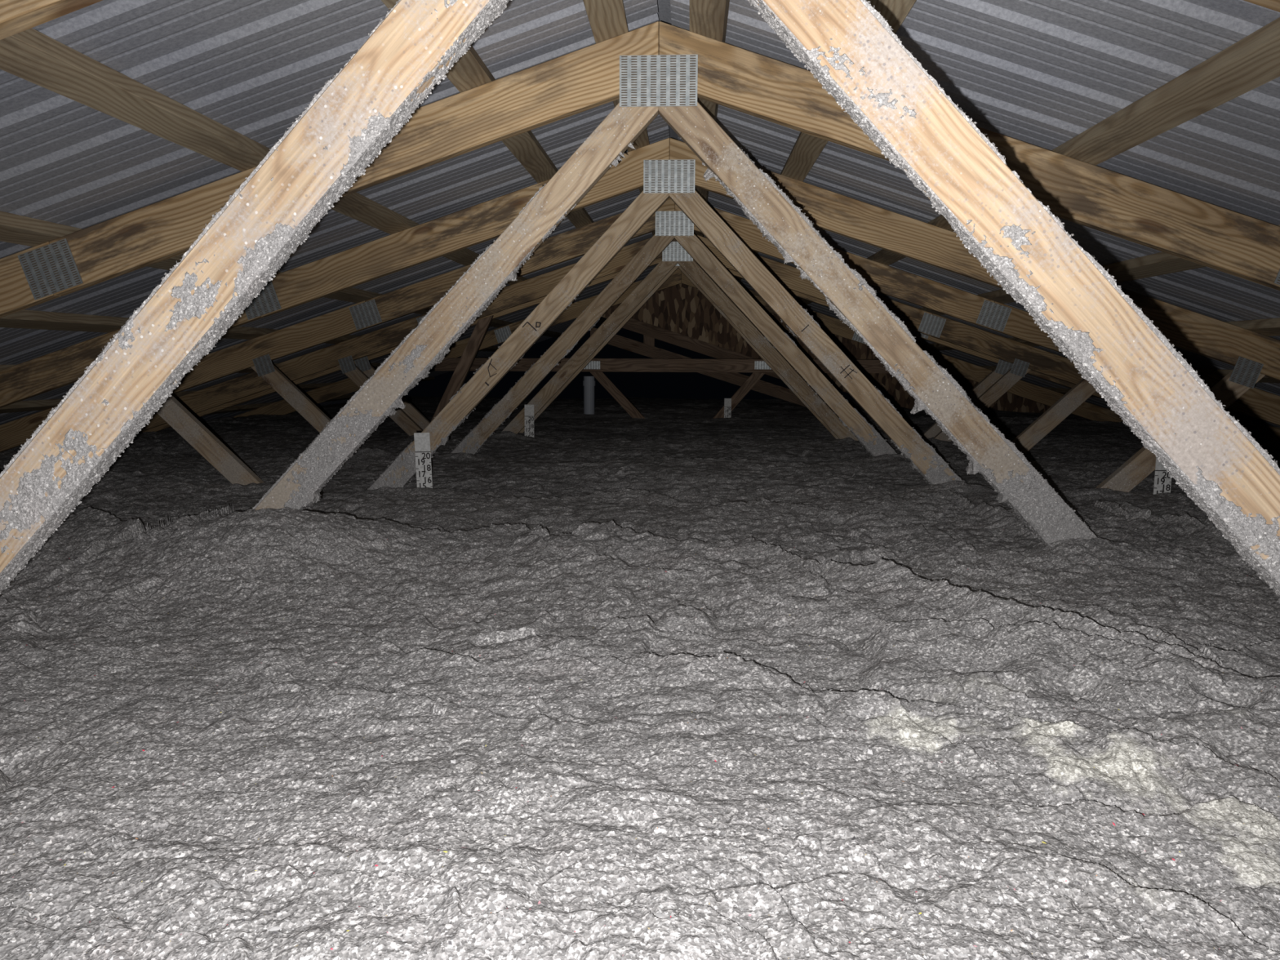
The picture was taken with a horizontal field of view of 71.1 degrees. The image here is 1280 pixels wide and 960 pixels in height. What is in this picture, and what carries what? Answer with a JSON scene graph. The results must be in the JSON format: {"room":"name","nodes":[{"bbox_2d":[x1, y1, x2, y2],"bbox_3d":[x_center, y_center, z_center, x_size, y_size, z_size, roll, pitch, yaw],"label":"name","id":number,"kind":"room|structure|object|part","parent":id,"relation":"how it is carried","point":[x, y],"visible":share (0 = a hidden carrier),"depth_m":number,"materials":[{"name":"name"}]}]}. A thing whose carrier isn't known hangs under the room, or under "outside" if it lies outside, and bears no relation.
{"room":"attic","nodes":[
{"label":"attic","id":0,"kind":"room"},
{"bbox_2d":[0,0,1279,427],"bbox_3d":[0.228,-0.788,5.683,11.212,1.900,13.798,1,8,3],"label":"metal roof","id":1,"kind":"structure","parent":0,"point":[1042,73],"depth_m":2.18,"materials":[{"name":"grey metal"}]},
{"bbox_3d":[-2.829,-0.190,1.279,5.602,1.847,0.926,1,8,3],"label":"roof panel","id":2,"kind":"part","parent":1,"relation":"part of","materials":[{"name":"grey metal"}]},
{"bbox_2d":[0,376,434,413],"bbox_3d":[-3.296,-0.535,5.883,0.096,0.063,13.480,1,8,3],"label":"purlin","id":3,"kind":"object","parent":1,"relation":"attached to","point":[34,405],"visible":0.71,"depth_m":4.99,"materials":[{"name":"brown wood"}]},
{"bbox_2d":[0,363,434,373],"bbox_3d":[-2.686,-0.725,5.823,0.096,0.063,13.480,1,8,3],"label":"purlin","id":4,"kind":"object","parent":1,"relation":"attached to","point":[375,366],"visible":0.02,"depth_m":6.08,"materials":[{"name":"brown wood"}]},
{"bbox_2d":[0,309,498,351],"bbox_3d":[-2.076,-0.915,5.764,0.096,0.063,13.480,1,8,3],"label":"purlin","id":5,"kind":"object","parent":1,"relation":"attached to","point":[25,319],"visible":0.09,"depth_m":3.49,"materials":[{"name":"brown wood"}]},
{"bbox_2d":[0,211,561,337],"bbox_3d":[-1.466,-1.106,5.705,0.096,0.063,13.480,1,8,3],"label":"purlin","id":6,"kind":"object","parent":1,"relation":"attached to","point":[14,228],"visible":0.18,"depth_m":2.45,"materials":[{"name":"brown wood"}]},
{"bbox_2d":[0,27,606,324],"bbox_3d":[-0.861,-1.294,5.646,0.096,0.063,13.480,1,8,3],"label":"purlin","id":7,"kind":"object","parent":1,"relation":"attached to","point":[29,55],"visible":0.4,"depth_m":1.90,"materials":[{"name":"brown wood"}]},
{"bbox_3d":[-2.626,-0.670,4.899,5.602,1.847,0.926,1,8,3],"label":"roof panel","id":8,"kind":"part","parent":1,"relation":"part of","materials":[{"name":"grey metal"}]},
{"bbox_3d":[-2.778,-0.310,2.184,5.602,1.847,0.926,1,8,3],"label":"roof panel","id":9,"kind":"part","parent":1,"relation":"part of","materials":[{"name":"grey metal"}]},
{"bbox_3d":[-2.727,-0.430,3.089,5.602,1.847,0.926,1,8,3],"label":"roof panel","id":10,"kind":"part","parent":1,"relation":"part of","materials":[{"name":"grey metal"}]},
{"bbox_3d":[-2.677,-0.550,3.994,5.602,1.847,0.926,1,8,3],"label":"roof panel","id":11,"kind":"part","parent":1,"relation":"part of","materials":[{"name":"grey metal"}]},
{"bbox_3d":[-2.575,-0.790,5.804,5.602,1.847,0.926,1,8,3],"label":"roof panel","id":12,"kind":"part","parent":1,"relation":"part of","materials":[{"name":"grey metal"}]},
{"bbox_3d":[-2.525,-0.910,6.709,5.602,1.847,0.926,1,8,3],"label":"roof panel","id":13,"kind":"part","parent":1,"relation":"part of","materials":[{"name":"grey metal"}]},
{"bbox_3d":[-2.423,-1.150,8.520,5.602,1.847,0.926,1,8,3],"label":"roof panel","id":14,"kind":"part","parent":1,"relation":"part of","materials":[{"name":"grey metal"}]},
{"bbox_3d":[-2.372,-1.270,9.425,5.602,1.847,0.926,1,8,3],"label":"roof panel","id":15,"kind":"part","parent":1,"relation":"part of","materials":[{"name":"grey metal"}]},
{"bbox_3d":[-2.271,-1.510,11.235,5.602,1.847,0.926,1,8,3],"label":"roof panel","id":16,"kind":"part","parent":1,"relation":"part of","materials":[{"name":"grey metal"}]},
{"bbox_3d":[-2.220,-1.630,12.140,5.602,1.847,0.926,1,8,3],"label":"roof panel","id":17,"kind":"part","parent":1,"relation":"part of","materials":[{"name":"grey metal"}]},
{"bbox_2d":[381,0,635,282],"bbox_3d":[-0.258,-1.482,5.587,0.096,0.063,13.480,1,8,3],"label":"purlin","id":18,"kind":"object","parent":1,"relation":"attached to","point":[469,72],"visible":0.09,"depth_m":2.96,"materials":[{"name":"brown wood"}]},
{"bbox_2d":[582,0,655,235],"bbox_3d":[0.103,-1.595,5.552,0.096,0.063,13.480,1,8,3],"label":"purlin","id":19,"kind":"object","parent":1,"relation":"attached to","point":[606,18],"visible":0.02,"depth_m":2.22,"materials":[{"name":"brown wood"}]},
{"bbox_2d":[142,257,1104,439],"bbox_3d":[0.265,-0.777,6.371,10.600,1.878,0.041,1,8,3],"label":"roof truss","id":20,"kind":"object","parent":1,"relation":"attached to","point":[363,364],"visible":0.24,"depth_m":6.33,"materials":[{"name":"brown wood"}]},
{"bbox_3d":[-2.002,-0.835,6.471,0.100,0.100,0.002,-17,6,5],"label":"connector plate","id":21,"kind":"part","parent":20,"relation":"part of","materials":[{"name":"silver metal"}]},
{"bbox_3d":[1.948,-1.064,6.219,0.150,0.127,0.002,19,8,1],"label":"connector plate","id":22,"kind":"part","parent":20,"relation":"part of","materials":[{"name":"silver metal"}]},
{"bbox_3d":[2.530,-0.781,6.224,0.100,0.100,0.002,19,8,1],"label":"connector plate","id":23,"kind":"part","parent":20,"relation":"part of","materials":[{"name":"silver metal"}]},
{"bbox_2d":[0,0,1279,603],"bbox_3d":[-0.022,-0.098,1.250,10.600,1.878,0.053,1,8,3],"label":"roof truss","id":24,"kind":"object","parent":1,"relation":"attached to","point":[851,49],"visible":1,"depth_m":1.20,"materials":[{"name":"brown wood"}]},
{"bbox_2d":[0,21,1279,546],"bbox_3d":[0.045,-0.258,2.458,10.600,1.878,0.072,1,8,3],"label":"roof truss","id":25,"kind":"object","parent":1,"relation":"attached to","point":[662,68],"visible":0.7,"depth_m":2.37,"materials":[{"name":"brown wood"}]},
{"bbox_3d":[-1.637,-0.585,2.486,0.150,0.127,0.002,-17,6,5],"label":"connector plate","id":26,"kind":"part","parent":25,"relation":"part of","materials":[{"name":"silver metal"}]},
{"bbox_3d":[0.048,-1.039,2.331,0.203,0.127,0.002,1,8,3],"label":"connector plate","id":27,"kind":"part","parent":25,"relation":"part of","materials":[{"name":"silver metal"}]},
{"bbox_3d":[1.728,-0.544,2.303,0.150,0.127,0.002,19,8,1],"label":"connector plate","id":28,"kind":"part","parent":25,"relation":"part of","materials":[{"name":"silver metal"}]},
{"bbox_2d":[0,137,1279,492],"bbox_3d":[0.113,-0.418,3.664,10.600,1.878,0.068,1,8,3],"label":"roof truss","id":29,"kind":"object","parent":1,"relation":"attached to","point":[666,168],"visible":0.6,"depth_m":3.60,"materials":[{"name":"brown wood"}]},
{"bbox_3d":[-1.569,-0.745,3.692,0.150,0.127,0.002,-17,6,5],"label":"connector plate","id":30,"kind":"part","parent":29,"relation":"part of","materials":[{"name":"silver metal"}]},
{"bbox_2d":[413,432,432,488],"bbox_3d":[-0.902,0.041,3.755,0.066,0.480,0.002,-1,7,3],"label":"ruler","id":31,"kind":"object","parent":29,"relation":"attached to","point":[422,440],"visible":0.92,"depth_m":3.74,"materials":[{"name":"grey"}]},
{"bbox_3d":[0.116,-1.199,3.538,0.203,0.127,0.002,1,8,3],"label":"connector plate","id":32,"kind":"part","parent":29,"relation":"part of","materials":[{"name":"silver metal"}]},
{"bbox_2d":[1153,457,1171,494],"bbox_3d":[2.091,0.100,3.595,0.066,0.435,0.002,1,8,3],"label":"ruler","id":33,"kind":"object","parent":29,"relation":"attached to","point":[1162,481],"visible":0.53,"depth_m":3.58,"materials":[{"name":"grey"}]},
{"bbox_3d":[2.379,-0.422,3.514,0.100,0.100,0.002,19,8,1],"label":"connector plate","id":34,"kind":"part","parent":29,"relation":"part of","materials":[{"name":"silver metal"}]},
{"bbox_2d":[0,197,1279,456],"bbox_3d":[0.181,-0.578,4.870,10.600,1.878,0.068,1,8,3],"label":"roof truss","id":35,"kind":"object","parent":1,"relation":"attached to","point":[668,222],"visible":0.67,"depth_m":4.81,"materials":[{"name":"brown wood"}]},
{"bbox_3d":[-2.087,-0.636,4.968,0.100,0.100,0.002,-17,6,5],"label":"connector plate","id":36,"kind":"part","parent":35,"relation":"part of","materials":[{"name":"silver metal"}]},
{"bbox_3d":[-1.501,-0.905,4.899,0.150,0.127,0.002,-17,6,5],"label":"connector plate","id":37,"kind":"part","parent":35,"relation":"part of","materials":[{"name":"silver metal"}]},
{"bbox_3d":[0.183,-1.359,4.744,0.203,0.127,0.002,1,8,3],"label":"connector plate","id":38,"kind":"part","parent":35,"relation":"part of","materials":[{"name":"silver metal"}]},
{"bbox_3d":[1.863,-0.864,4.716,0.150,0.127,0.002,19,8,1],"label":"connector plate","id":39,"kind":"part","parent":35,"relation":"part of","materials":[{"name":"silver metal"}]},
{"bbox_2d":[232,268,1123,422],"bbox_3d":[0.382,-1.055,8.467,10.600,1.878,0.081,1,8,3],"label":"roof truss","id":40,"kind":"object","parent":1,"relation":"attached to","point":[596,366],"visible":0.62,"depth_m":8.42,"materials":[{"name":"brown wood"}]},
{"bbox_3d":[-1.298,-1.385,8.519,0.150,0.127,0.002,-17,6,5],"label":"connector plate","id":41,"kind":"part","parent":40,"relation":"part of","materials":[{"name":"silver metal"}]},
{"bbox_3d":[-0.464,-1.087,8.471,0.175,0.076,0.002,1,8,3],"label":"connector plate","id":42,"kind":"part","parent":40,"relation":"part of","materials":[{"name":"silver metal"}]},
{"bbox_2d":[724,398,731,417],"bbox_3d":[0.827,-0.553,8.459,0.066,0.435,0.002,1,8,3],"label":"ruler","id":43,"kind":"object","parent":40,"relation":"attached to","point":[727,402],"visible":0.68,"depth_m":8.44,"materials":[{"name":"grey"}]},
{"bbox_3d":[1.162,-1.074,8.382,0.175,0.076,0.002,1,8,3],"label":"connector plate","id":44,"kind":"part","parent":40,"relation":"part of","materials":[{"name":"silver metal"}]},
{"bbox_3d":[2.066,-1.344,8.335,0.150,0.127,0.002,19,8,1],"label":"connector plate","id":45,"kind":"part","parent":40,"relation":"part of","materials":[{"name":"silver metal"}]},
{"bbox_2d":[137,234,1279,446],"bbox_3d":[0.249,-0.740,6.093,10.600,1.878,0.080,1,8,3],"label":"roof truss","id":46,"kind":"object","parent":1,"relation":"attached to","point":[1024,358],"visible":0.62,"depth_m":6.02,"materials":[{"name":"brown wood"}]},
{"bbox_3d":[-2.019,-0.796,6.174,0.100,0.100,0.002,-17,6,5],"label":"connector plate","id":47,"kind":"part","parent":46,"relation":"part of","materials":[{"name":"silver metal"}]},
{"bbox_3d":[-1.434,-1.065,6.106,0.150,0.127,0.002,-17,6,5],"label":"connector plate","id":48,"kind":"part","parent":46,"relation":"part of","materials":[{"name":"silver metal"}]},
{"bbox_2d":[524,404,533,437],"bbox_3d":[-0.762,-0.278,6.168,0.066,0.480,0.002,1,8,3],"label":"ruler","id":49,"kind":"object","parent":46,"relation":"attached to","point":[529,409],"visible":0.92,"depth_m":6.15,"materials":[{"name":"grey"}]},
{"bbox_3d":[0.251,-1.519,5.951,0.203,0.127,0.002,1,8,3],"label":"connector plate","id":50,"kind":"part","parent":46,"relation":"part of","materials":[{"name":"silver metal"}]},
{"bbox_3d":[1.931,-1.024,5.922,0.150,0.127,0.002,19,8,1],"label":"connector plate","id":51,"kind":"part","parent":46,"relation":"part of","materials":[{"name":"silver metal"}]},
{"bbox_3d":[2.514,-0.742,5.927,0.100,0.100,0.002,19,8,1],"label":"connector plate","id":52,"kind":"part","parent":46,"relation":"part of","materials":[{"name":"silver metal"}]},
{"bbox_2d":[689,0,729,266],"bbox_3d":[0.356,-1.592,5.538,0.096,0.063,13.480,1,8,3],"label":"purlin","id":53,"kind":"object","parent":1,"relation":"attached to","point":[708,18],"visible":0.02,"depth_m":2.22,"materials":[{"name":"brown wood"}]},
{"bbox_2d":[732,0,916,283],"bbox_3d":[0.716,-1.471,5.534,0.096,0.063,13.480,1,8,3],"label":"purlin","id":54,"kind":"object","parent":1,"relation":"attached to","point":[806,149],"visible":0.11,"depth_m":2.97,"materials":[{"name":"brown wood"}]},
{"bbox_3d":[3.195,-1.088,8.284,5.576,1.838,0.926,1,8,3],"label":"roof panel","id":55,"kind":"part","parent":1,"relation":"part of","materials":[{"name":"grey metal"}]},
{"bbox_3d":[2.840,-0.248,1.948,5.576,1.838,0.926,1,8,3],"label":"roof panel","id":56,"kind":"part","parent":1,"relation":"part of","materials":[{"name":"grey metal"}]},
{"bbox_3d":[2.942,-0.488,3.758,5.576,1.838,0.926,1,8,3],"label":"roof panel","id":57,"kind":"part","parent":1,"relation":"part of","materials":[{"name":"grey metal"}]},
{"bbox_3d":[3.094,-0.848,6.473,5.576,1.838,0.926,1,8,3],"label":"roof panel","id":58,"kind":"part","parent":1,"relation":"part of","materials":[{"name":"grey metal"}]},
{"bbox_3d":[2.992,-0.608,4.663,5.576,1.838,0.926,1,8,3],"label":"roof panel","id":59,"kind":"part","parent":1,"relation":"part of","materials":[{"name":"grey metal"}]},
{"bbox_3d":[2.891,-0.368,2.853,5.576,1.838,0.926,1,8,3],"label":"roof panel","id":60,"kind":"part","parent":1,"relation":"part of","materials":[{"name":"grey metal"}]},
{"bbox_2d":[795,17,1279,306],"bbox_3d":[1.317,-1.268,5.527,0.096,0.063,13.480,1,8,3],"label":"purlin","id":61,"kind":"object","parent":1,"relation":"attached to","point":[1253,61],"visible":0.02,"depth_m":1.81,"materials":[{"name":"brown wood"}]},
{"bbox_2d":[917,317,1279,351],"bbox_3d":[2.529,-0.860,5.513,0.096,0.063,13.480,1,8,3],"label":"purlin","id":62,"kind":"object","parent":1,"relation":"attached to","point":[1268,326],"visible":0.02,"depth_m":3.47,"materials":[{"name":"brown wood"}]},
{"bbox_2d":[919,224,1279,315],"bbox_3d":[1.921,-1.065,5.520,0.096,0.063,13.480,1,8,3],"label":"purlin","id":63,"kind":"object","parent":1,"relation":"attached to","point":[1161,263],"visible":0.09,"depth_m":3.16,"materials":[{"name":"brown wood"}]},
{"bbox_2d":[978,365,1279,382],"bbox_3d":[3.137,-0.655,5.506,0.096,0.063,13.480,1,8,3],"label":"purlin","id":64,"kind":"object","parent":1,"relation":"attached to","point":[1223,373],"visible":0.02,"depth_m":4.70,"materials":[{"name":"brown wood"}]},
{"bbox_3d":[2.789,-0.128,1.043,5.576,1.838,0.926,1,8,3],"label":"roof panel","id":65,"kind":"part","parent":1,"relation":"part of","materials":[{"name":"grey metal"}]},
{"bbox_2d":[0,395,1279,959],"bbox_3d":[0.239,-0.224,5.893,8.330,0.294,14.150,1,8,3],"label":"insulation","id":66,"kind":"object","parent":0,"point":[774,451],"visible":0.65,"depth_m":1.31},
{"bbox_2d":[582,376,595,413],"bbox_3d":[-0.512,-0.734,9.024,0.124,0.620,0.124,1,8,3],"label":"vent pipe","id":67,"kind":"object","parent":66,"relation":"on","point":[588,382],"visible":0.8,"depth_m":8.96,"materials":[{"name":"grey"}]},
{"bbox_2d":[0,494,1279,959],"bbox_3d":[-0.082,0.237,1.905,5.535,0.159,2.906,1,8,3],"label":"flakes","id":68,"kind":"object","parent":66,"relation":"on","point":[38,840],"visible":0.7,"depth_m":0.95,"materials":[{"name":"grey paper"}]},
{"bbox_2d":[590,327,806,407],"bbox_3d":[0.730,-1.230,9.931,2.569,0.926,0.038,1,8,3],"label":"rafter","id":69,"kind":"object","parent":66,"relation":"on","point":[647,348],"visible":0.56,"depth_m":9.91,"materials":[{"name":"brown wood"}]},
{"bbox_2d":[612,311,809,386],"bbox_3d":[0.786,-1.433,9.900,2.190,0.831,0.038,1,8,3],"label":"rafter","id":70,"kind":"object","parent":69,"relation":"attached to","point":[633,325],"visible":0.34,"depth_m":9.88,"materials":[{"name":"brown wood"}]},
{"bbox_2d":[602,283,1050,412],"bbox_3d":[2.188,-1.278,9.930,5.760,1.866,0.012,1,8,3],"label":"wall","id":71,"kind":"structure","parent":0,"point":[681,308],"depth_m":9.93,"materials":[{"name":"brown wood"}]}
]}

